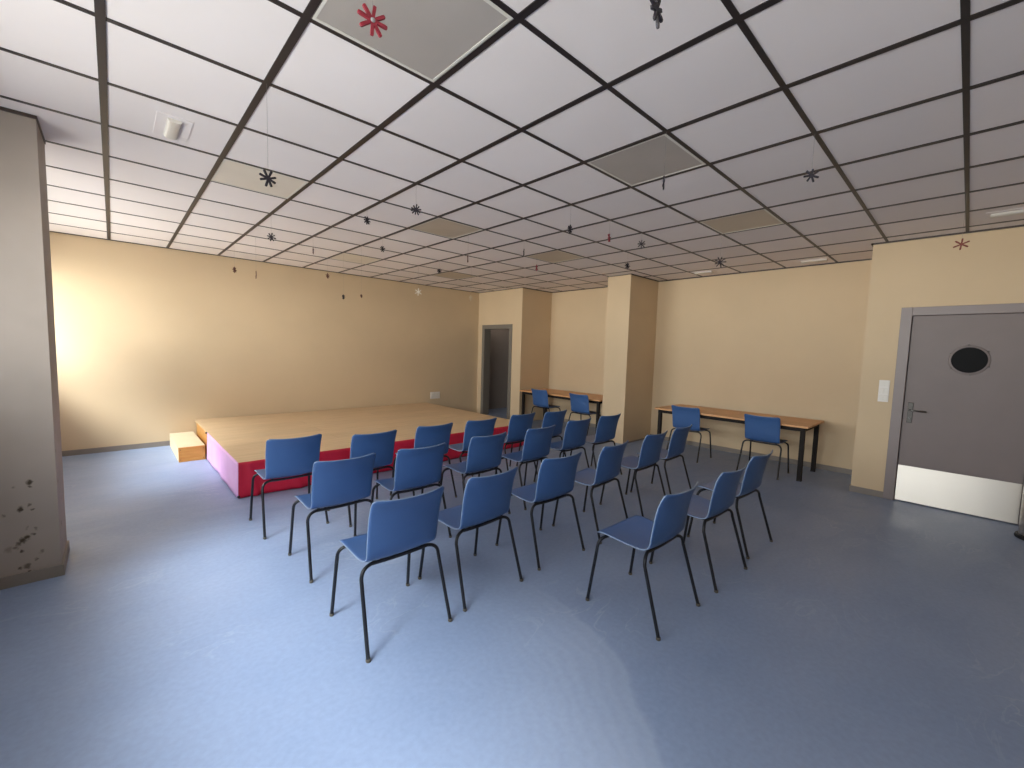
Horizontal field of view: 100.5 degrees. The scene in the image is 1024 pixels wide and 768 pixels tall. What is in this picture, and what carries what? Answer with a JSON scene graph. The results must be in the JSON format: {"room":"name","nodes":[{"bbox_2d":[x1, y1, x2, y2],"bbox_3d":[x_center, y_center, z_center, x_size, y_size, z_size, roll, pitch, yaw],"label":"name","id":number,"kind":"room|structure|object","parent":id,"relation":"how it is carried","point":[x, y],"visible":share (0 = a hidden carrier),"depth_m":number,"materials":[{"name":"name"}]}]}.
{"room":"community hall","nodes":[
{"label":"community hall","id":0,"kind":"room"},
{"bbox_2d":[0,110,66,577],"bbox_3d":[-3.275,-0.183,2.557,0.710,2.830,0.445,-3,6,-43],"label":"wall pillar","id":1,"kind":"structure","parent":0,"point":[33,536],"depth_m":2.58,"materials":[{"name":"paint"}]},
{"bbox_2d":[0,106,45,143],"bbox_3d":[-3.229,-1.584,2.443,0.716,0.018,0.457,-3,6,-43],"label":"trim","id":2,"kind":"structure","parent":1,"relation":"attached to","point":[1,107],"depth_m":2.49,"materials":[{"name":"brown"}]},
{"bbox_2d":[0,540,69,589],"bbox_3d":[-3.306,1.192,2.667,0.722,0.070,0.457,-3,6,-43],"label":"baseboard","id":3,"kind":"structure","parent":1,"relation":"attached to","point":[59,570],"depth_m":2.67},
{"bbox_2d":[50,232,478,450],"bbox_3d":[-3.550,-0.590,7.552,7.744,2.830,0.200,-3,6,-43],"label":"wall","id":4,"kind":"structure","parent":0,"point":[151,342],"depth_m":6.60,"materials":[{"name":"beige paint"}]},
{"bbox_2d":[62,441,169,456],"bbox_3d":[-5.449,0.882,5.784,1.860,0.070,0.012,-3,6,-43],"label":"baseboard","id":5,"kind":"structure","parent":4,"relation":"attached to","point":[161,443],"depth_m":5.80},
{"bbox_2d":[430,392,439,398],"bbox_3d":[-1.676,0.247,9.249,0.231,0.137,0.018,-3,6,-43],"label":"wall socket","id":6,"kind":"object","parent":4,"relation":"attached to","point":[433,395],"visible":1,"depth_m":9.24,"materials":[{"name":"white plastic"}]},
{"bbox_2d":[489,329,508,408],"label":"door","id":7,"kind":"structure","parent":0,"point":[499,340],"depth_m":11.05,"materials":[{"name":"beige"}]},
{"bbox_2d":[0,409,1023,767],"bbox_3d":[0.409,1.278,4.135,8.750,0.120,10.860,-3,6,-43],"label":"floor","id":8,"kind":"structure","parent":0,"point":[869,631],"depth_m":2.30,"materials":[{"name":"blue plastic"}]},
{"bbox_2d":[170,431,205,462],"bbox_3d":[-4.470,0.847,5.851,0.275,0.185,1.145,-3,6,-43],"label":"step","id":9,"kind":"structure","parent":8,"relation":"on","point":[186,446],"depth_m":5.52,"materials":[{"name":"brown wood"}]},
{"bbox_2d":[249,434,328,539],"bbox_3d":[-1.911,0.797,3.640,0.505,0.783,0.498,-3,6,-43],"label":"chair","id":10,"kind":"object","parent":8,"relation":"on","point":[293,457],"visible":0.86,"depth_m":3.48,"materials":[{"name":"blue plastic"}]},
{"bbox_2d":[288,453,381,582],"bbox_3d":[-1.264,0.863,3.049,0.505,0.783,0.498,-3,6,-42],"label":"chair","id":11,"kind":"object","parent":8,"relation":"on","point":[336,482],"visible":0.94,"depth_m":2.89,"materials":[{"name":"blue plastic"}]},
{"bbox_2d":[195,403,523,497],"bbox_3d":[-2.243,0.761,6.617,4.030,0.362,3.113,-3,6,-43],"label":"stage","id":12,"kind":"object","parent":8,"relation":"on","point":[235,447],"visible":0.52,"depth_m":5.87,"materials":[{"name":"brown wood"}]},
{"bbox_2d":[327,429,399,526],"bbox_3d":[-1.350,0.792,3.910,0.505,0.783,0.498,-3,6,-45],"label":"chair","id":13,"kind":"object","parent":8,"relation":"on","point":[382,444],"visible":0.52,"depth_m":3.77,"materials":[{"name":"blue plastic"}]},
{"bbox_2d":[329,486,451,662],"bbox_3d":[-0.674,0.934,2.375,0.505,0.783,0.498,-3,6,-43],"label":"chair","id":14,"kind":"object","parent":8,"relation":"on","point":[396,527],"visible":1,"depth_m":2.22,"materials":[{"name":"blue plastic"}]},
{"bbox_2d":[370,443,451,537],"bbox_3d":[-0.826,0.844,3.445,0.505,0.783,0.498,-2,6,-41],"label":"chair","id":15,"kind":"object","parent":8,"relation":"on","point":[417,467],"visible":0.87,"depth_m":3.29,"materials":[{"name":"blue plastic"}]},
{"bbox_2d":[390,422,456,497],"bbox_3d":[-0.903,0.768,4.366,0.505,0.783,0.498,-3,6,-44],"label":"chair","id":16,"kind":"object","parent":8,"relation":"on","point":[425,436],"visible":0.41,"depth_m":4.20,"materials":[{"name":"blue plastic"}]},
{"bbox_2d":[438,417,496,483],"bbox_3d":[-0.473,0.749,4.764,0.505,0.783,0.498,-3,6,-44],"label":"chair","id":17,"kind":"object","parent":8,"relation":"on","point":[480,427],"visible":0.5,"depth_m":4.57,"materials":[{"name":"blue plastic"}]},
{"bbox_2d":[418,466,522,611],"bbox_3d":[-0.264,0.912,2.799,0.498,0.783,0.505,6,6,44],"label":"chair","id":18,"kind":"object","parent":8,"relation":"on","point":[486,498],"visible":0.94,"depth_m":2.65,"materials":[{"name":"blue plastic"}]},
{"bbox_2d":[440,432,510,513],"bbox_3d":[-0.350,0.817,3.960,0.505,0.783,0.498,-3,6,-44],"label":"chair","id":19,"kind":"object","parent":8,"relation":"on","point":[484,452],"visible":0.84,"depth_m":3.80,"materials":[{"name":"blue plastic"}]},
{"bbox_2d":[483,412,537,474],"bbox_3d":[-0.015,0.723,5.252,0.498,0.783,0.505,6,6,44],"label":"chair","id":20,"kind":"object","parent":8,"relation":"on","point":[518,426],"visible":0.62,"depth_m":5.07,"materials":[{"name":"blue plastic"}]},
{"bbox_2d":[495,425,555,509],"bbox_3d":[0.144,0.795,4.406,0.505,0.783,0.498,-3,6,-45],"label":"chair","id":21,"kind":"object","parent":8,"relation":"on","point":[537,442],"visible":0.78,"depth_m":4.25,"materials":[{"name":"blue plastic"}]},
{"bbox_2d":[495,451,584,570],"bbox_3d":[0.229,0.887,3.288,0.505,0.783,0.498,-2,6,-41],"label":"chair","id":22,"kind":"object","parent":8,"relation":"on","point":[556,476],"visible":0.91,"depth_m":3.13,"materials":[{"name":"blue plastic"}]},
{"bbox_2d":[516,410,566,466],"bbox_3d":[0.412,0.709,5.578,0.505,0.783,0.498,-3,6,-44],"label":"chair","id":23,"kind":"object","parent":8,"relation":"on","point":[550,418],"visible":0.44,"depth_m":5.43,"materials":[{"name":"blue plastic"}]},
{"bbox_2d":[531,389,560,417],"bbox_3d":[0.663,0.484,8.495,0.498,0.783,0.505,-3,6,-43],"label":"chair","id":24,"kind":"object","parent":8,"relation":"on","point":[540,397],"visible":0.88,"depth_m":8.35,"materials":[{"name":"blue plastic"}]},
{"bbox_2d":[519,388,602,433],"bbox_3d":[1.136,0.539,8.491,0.830,0.700,2.020,-3,6,-43],"label":"table","id":25,"kind":"object","parent":8,"relation":"on","point":[597,399],"visible":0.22,"depth_m":8.32,"materials":[{"name":"brown wood"}]},
{"bbox_2d":[533,418,590,481],"bbox_3d":[0.610,0.765,4.951,0.505,0.783,0.498,-3,6,-43],"label":"chair","id":26,"kind":"object","parent":8,"relation":"on","point":[575,433],"visible":0.77,"depth_m":4.80,"materials":[{"name":"blue plastic"}]},
{"bbox_2d":[568,393,600,434],"bbox_3d":[1.324,0.559,7.790,0.498,0.783,0.505,-3,6,-43],"label":"chair","id":27,"kind":"object","parent":8,"relation":"on","point":[579,403],"visible":0.79,"depth_m":7.64,"materials":[{"name":"blue plastic"}]},
{"bbox_2d":[552,440,627,543],"bbox_3d":[0.710,0.866,3.725,0.498,0.783,0.505,6,6,43],"label":"chair","id":28,"kind":"object","parent":8,"relation":"on","point":[610,457],"visible":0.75,"depth_m":3.58,"materials":[{"name":"blue plastic"}]},
{"bbox_2d":[570,413,621,474],"bbox_3d":[1.058,0.744,5.372,0.505,0.783,0.498,-2,6,-42],"label":"chair","id":29,"kind":"object","parent":8,"relation":"on","point":[607,425],"visible":0.77,"depth_m":5.20,"materials":[{"name":"blue plastic"}]},
{"bbox_2d":[599,431,667,516],"bbox_3d":[1.241,0.838,4.266,0.505,0.783,0.498,-3,6,-44],"label":"chair","id":30,"kind":"object","parent":8,"relation":"on","point":[650,452],"visible":0.8,"depth_m":4.11,"materials":[{"name":"blue plastic"}]},
{"bbox_2d":[585,481,699,640],"bbox_3d":[0.815,0.959,2.593,0.505,0.783,0.498,-3,6,-42],"label":"chair","id":31,"kind":"object","parent":8,"relation":"on","point":[638,532],"visible":1,"depth_m":2.48,"materials":[{"name":"blue plastic"}]},
{"bbox_2d":[630,424,691,493],"bbox_3d":[1.665,0.817,4.684,0.505,0.783,0.498,-3,6,-45],"label":"chair","id":32,"kind":"object","parent":8,"relation":"on","point":[678,439],"visible":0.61,"depth_m":4.52,"materials":[{"name":"blue plastic"}]},
{"bbox_2d":[666,405,711,462],"bbox_3d":[2.665,0.710,6.388,0.498,0.783,0.505,-3,6,-43],"label":"chair","id":33,"kind":"object","parent":8,"relation":"on","point":[682,417],"visible":0.85,"depth_m":6.24,"materials":[{"name":"blue plastic"}]},
{"bbox_2d":[649,463,747,592],"bbox_3d":[1.363,0.937,3.069,0.505,0.783,0.498,-2,6,-41],"label":"chair","id":34,"kind":"object","parent":8,"relation":"on","point":[726,485],"visible":0.68,"depth_m":2.90,"materials":[{"name":"blue plastic"}]},
{"bbox_2d":[687,449,772,558],"bbox_3d":[1.835,0.913,3.543,0.505,0.783,0.498,-2,6,-40],"label":"chair","id":35,"kind":"object","parent":8,"relation":"on","point":[753,475],"visible":0.84,"depth_m":3.36,"materials":[{"name":"blue plastic"}]},
{"bbox_2d":[655,404,823,481],"bbox_3d":[3.211,0.780,6.227,0.830,0.700,2.020,-3,6,-43],"label":"table","id":36,"kind":"object","parent":8,"relation":"on","point":[802,425],"visible":0.66,"depth_m":5.79,"materials":[{"name":"orange wood"}]},
{"bbox_2d":[736,414,788,479],"bbox_3d":[3.353,0.788,5.654,0.498,0.783,0.505,-3,6,-43],"label":"chair","id":37,"kind":"object","parent":8,"relation":"on","point":[762,429],"visible":0.96,"depth_m":5.51,"materials":[{"name":"blue plastic"}]},
{"bbox_2d":[1014,487,1023,540],"bbox_3d":[4.620,1.054,3.694,0.300,0.637,0.300,-3,6,-43],"label":"waste bin","id":38,"kind":"object","parent":8,"relation":"on","point":[1019,534],"visible":1,"depth_m":3.76,"materials":[{"name":"metal"}]},
{"bbox_2d":[0,0,1023,292],"bbox_3d":[0.494,-1.662,3.901,8.750,0.120,10.860,-3,6,-43],"label":"ceiling","id":39,"kind":"structure","parent":0,"point":[519,78],"depth_m":2.48,"materials":[{"name":"tile"}]},
{"bbox_2d":[153,111,193,141],"bbox_3d":[-2.080,-1.561,2.612,0.170,0.024,0.340,-3,6,-43],"label":"recessed light","id":40,"kind":"object","parent":39,"relation":"in","point":[171,127],"visible":1,"depth_m":2.59,"materials":[{"name":"plastic"}]},
{"bbox_2d":[0,0,1023,291],"bbox_3d":[0.492,-1.605,3.905,8.150,0.014,10.460,-3,6,-43],"label":"grid","id":41,"kind":"object","parent":39,"relation":"attached to","point":[99,13],"visible":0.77,"depth_m":2.55,"materials":[{"name":"black metal"}]},
{"bbox_2d":[210,159,308,198],"bbox_3d":[-2.034,-1.635,3.432,0.574,0.004,0.574,-3,6,-43],"label":"ceiling light panel","id":42,"kind":"object","parent":41,"relation":"attached to","point":[229,172],"visible":1,"depth_m":3.42,"materials":[{"name":"white plastic"}]},
{"bbox_2d":[259,84,275,186],"bbox_3d":[-1.238,-1.255,2.156,0.013,0.504,0.085,5,5,33],"label":"star ornament","id":43,"kind":"object","parent":41,"relation":"hanging from","point":[268,178],"visible":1,"depth_m":2.17,"materials":[{"name":"paint"}]},
{"bbox_2d":[267,233,275,240],"bbox_3d":[-2.430,-1.579,4.304,0.012,0.270,0.086,5,6,37],"label":"star ornament","id":44,"kind":"object","parent":41,"relation":"hanging from","point":[271,237],"visible":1,"depth_m":4.31,"materials":[{"name":"paint"}]},
{"bbox_2d":[329,253,381,263],"bbox_3d":[-2.355,-1.882,6.404,0.574,0.004,0.574,-3,6,-43],"label":"ceiling light panel","id":45,"kind":"object","parent":41,"relation":"attached to","point":[344,256],"visible":1,"depth_m":6.40,"materials":[{"name":"white plastic"}]},
{"bbox_2d":[357,0,387,37],"bbox_3d":[-0.418,-1.235,1.278,0.090,0.358,0.017,-2,6,-40],"label":"star ornament","id":46,"kind":"object","parent":41,"relation":"hanging from","point":[371,19],"visible":1,"depth_m":1.28,"materials":[{"name":"red paint"}]},
{"bbox_2d":[311,0,512,82],"bbox_3d":[-0.398,-1.449,1.686,0.574,0.004,0.574,-3,6,-43],"label":"ceiling light panel","id":47,"kind":"object","parent":41,"relation":"attached to","point":[428,38],"visible":1,"depth_m":1.73,"materials":[{"name":"white plastic"}]},
{"bbox_2d":[411,204,420,214],"bbox_3d":[-0.765,-1.473,3.400,0.082,0.241,0.013,0,5,-21],"label":"star ornament","id":48,"kind":"object","parent":41,"relation":"hanging from","point":[414,209],"visible":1,"depth_m":3.40,"materials":[{"name":"paint"}]},
{"bbox_2d":[410,218,481,238],"bbox_3d":[-0.718,-1.695,4.659,0.574,0.004,0.574,-3,6,-43],"label":"ceiling light panel","id":49,"kind":"object","parent":41,"relation":"attached to","point":[438,226],"visible":1,"depth_m":4.65,"materials":[{"name":"white plastic"}]},
{"bbox_2d":[433,272,474,278],"bbox_3d":[-1.039,-1.942,7.631,0.574,0.004,0.574,-3,6,-43],"label":"ceiling light panel","id":50,"kind":"object","parent":41,"relation":"attached to","point":[453,275],"visible":1,"depth_m":7.63,"materials":[{"name":"white plastic"}]},
{"bbox_2d":[526,250,583,262],"bbox_3d":[0.598,-1.755,5.886,0.574,0.004,0.574,-3,6,-43],"label":"ceiling light panel","id":51,"kind":"object","parent":41,"relation":"attached to","point":[556,256],"visible":1,"depth_m":5.88,"materials":[{"name":"white plastic"}]},
{"bbox_2d":[588,134,705,185],"bbox_3d":[0.918,-1.509,2.913,0.574,0.004,0.574,-3,6,-43],"label":"ceiling light panel","id":52,"kind":"object","parent":41,"relation":"attached to","point":[643,162],"visible":1,"depth_m":2.89,"materials":[{"name":"white plastic"}]},
{"bbox_2d":[650,0,662,28],"bbox_3d":[0.429,-1.226,1.248,0.012,0.323,0.087,5,6,40],"label":"star ornament","id":53,"kind":"object","parent":41,"relation":"hanging from","point":[657,17],"visible":1,"depth_m":1.25,"materials":[{"name":"paint"}]},
{"bbox_2d":[662,132,666,189],"bbox_3d":[0.898,-1.310,2.502,0.011,0.328,0.079,4,5,22],"label":"star ornament","id":54,"kind":"object","parent":41,"relation":"hanging from","point":[666,132],"visible":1,"depth_m":2.50,"materials":[{"name":"paint"}]},
{"bbox_2d":[715,240,725,267],"bbox_3d":[2.247,-1.427,4.576,0.117,0.346,0.016,3,5,14],"label":"star ornament","id":55,"kind":"object","parent":41,"relation":"hanging from","point":[719,261],"visible":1,"depth_m":4.58,"materials":[{"name":"paint"}]},
{"bbox_2d":[700,209,783,233],"bbox_3d":[2.234,-1.569,4.140,0.574,0.004,0.574,-3,6,-43],"label":"ceiling light panel","id":56,"kind":"object","parent":41,"relation":"attached to","point":[759,218],"visible":1,"depth_m":4.12,"materials":[{"name":"white plastic"}]},
{"bbox_2d":[803,136,818,181],"bbox_3d":[1.746,-1.310,2.473,0.077,0.274,0.013,4,5,24],"label":"star ornament","id":57,"kind":"object","parent":41,"relation":"hanging from","point":[811,175],"visible":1,"depth_m":2.48,"materials":[{"name":"paint"}]},
{"bbox_2d":[953,197,969,249],"bbox_3d":[3.469,-1.247,3.271,0.090,0.428,0.012,5,6,38],"label":"star ornament","id":58,"kind":"object","parent":41,"relation":"hanging from","point":[961,244],"visible":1,"depth_m":3.28,"materials":[{"name":"red paint"}]},
{"bbox_2d":[691,270,715,274],"bbox_3d":[3.003,-1.737,6.657,0.200,0.024,0.320,-3,6,-43],"label":"recessed light","id":59,"kind":"object","parent":39,"relation":"in","point":[707,271],"visible":1,"depth_m":6.60,"materials":[{"name":"plastic"}]},
{"bbox_2d":[798,257,831,263],"bbox_3d":[4.014,-1.628,5.651,0.200,0.024,0.340,-3,6,-43],"label":"recessed light","id":60,"kind":"object","parent":39,"relation":"in","point":[827,258],"visible":1,"depth_m":5.61,"materials":[{"name":"plastic"}]},
{"bbox_2d":[985,208,1023,218],"bbox_3d":[4.297,-1.456,3.625,0.200,0.029,0.360,-3,6,-43],"label":"recessed light","id":61,"kind":"object","parent":39,"relation":"in","point":[1018,211],"visible":1,"depth_m":3.64,"materials":[{"name":"plastic"}]},
{"bbox_2d":[477,288,551,420],"bbox_3d":[0.079,-0.666,9.819,1.056,2.830,1.440,-3,6,-43],"label":"wall","id":62,"kind":"structure","parent":0,"point":[528,310],"depth_m":9.20,"materials":[{"name":"beige paint"}]},
{"bbox_2d":[480,324,512,419],"bbox_3d":[-0.304,-0.282,9.587,0.185,2.080,1.005,-3,6,-43],"label":"door frame","id":63,"kind":"structure","parent":62,"relation":"in","point":[486,329],"depth_m":9.83,"materials":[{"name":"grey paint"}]},
{"bbox_2d":[602,274,658,443],"bbox_3d":[2.091,-0.428,7.562,0.906,2.830,0.445,-3,6,-43],"label":"wall column","id":64,"kind":"structure","parent":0,"point":[631,316],"depth_m":7.29,"materials":[{"name":"beige paint"}]},
{"bbox_2d":[548,260,871,469],"bbox_3d":[2.738,-0.416,7.643,0.150,2.830,5.790,-3,6,-43],"label":"wall","id":65,"kind":"structure","parent":0,"point":[789,342],"depth_m":6.55,"materials":[{"name":"beige paint"}]},
{"bbox_2d":[49,224,1023,292],"bbox_3d":[0.794,-1.792,6.493,12.724,0.016,5.966,3,5,12],"label":"trim","id":66,"kind":"structure","parent":65,"relation":"attached to","point":[1015,226],"depth_m":6.06,"materials":[{"name":"brown"}]},
{"bbox_2d":[564,419,882,497],"bbox_3d":[3.546,1.118,6.069,0.918,0.070,9.020,-3,6,-43],"label":"baseboard","id":67,"kind":"structure","parent":65,"relation":"attached to","point":[720,448],"depth_m":6.16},
{"bbox_2d":[851,227,1023,491],"bbox_3d":[5.550,-0.042,3.981,1.056,2.830,3.430,-3,6,-43],"label":"wall","id":68,"kind":"structure","parent":0,"point":[928,272],"depth_m":4.56,"materials":[{"name":"beige paint"}]},
{"bbox_2d":[877,380,889,401],"bbox_3d":[4.127,0.078,4.729,0.014,0.240,0.090,-3,6,-43],"label":"light switch panel","id":69,"kind":"object","parent":68,"relation":"attached to","point":[884,385],"visible":1,"depth_m":4.72,"materials":[{"name":"white plastic"}]},
{"bbox_2d":[883,303,1023,525],"bbox_3d":[4.561,0.267,4.311,0.161,2.105,1.070,-3,6,-43],"label":"door","id":70,"kind":"structure","parent":68,"relation":"in","point":[956,439],"depth_m":4.32,"materials":[{"name":"grey paint"}]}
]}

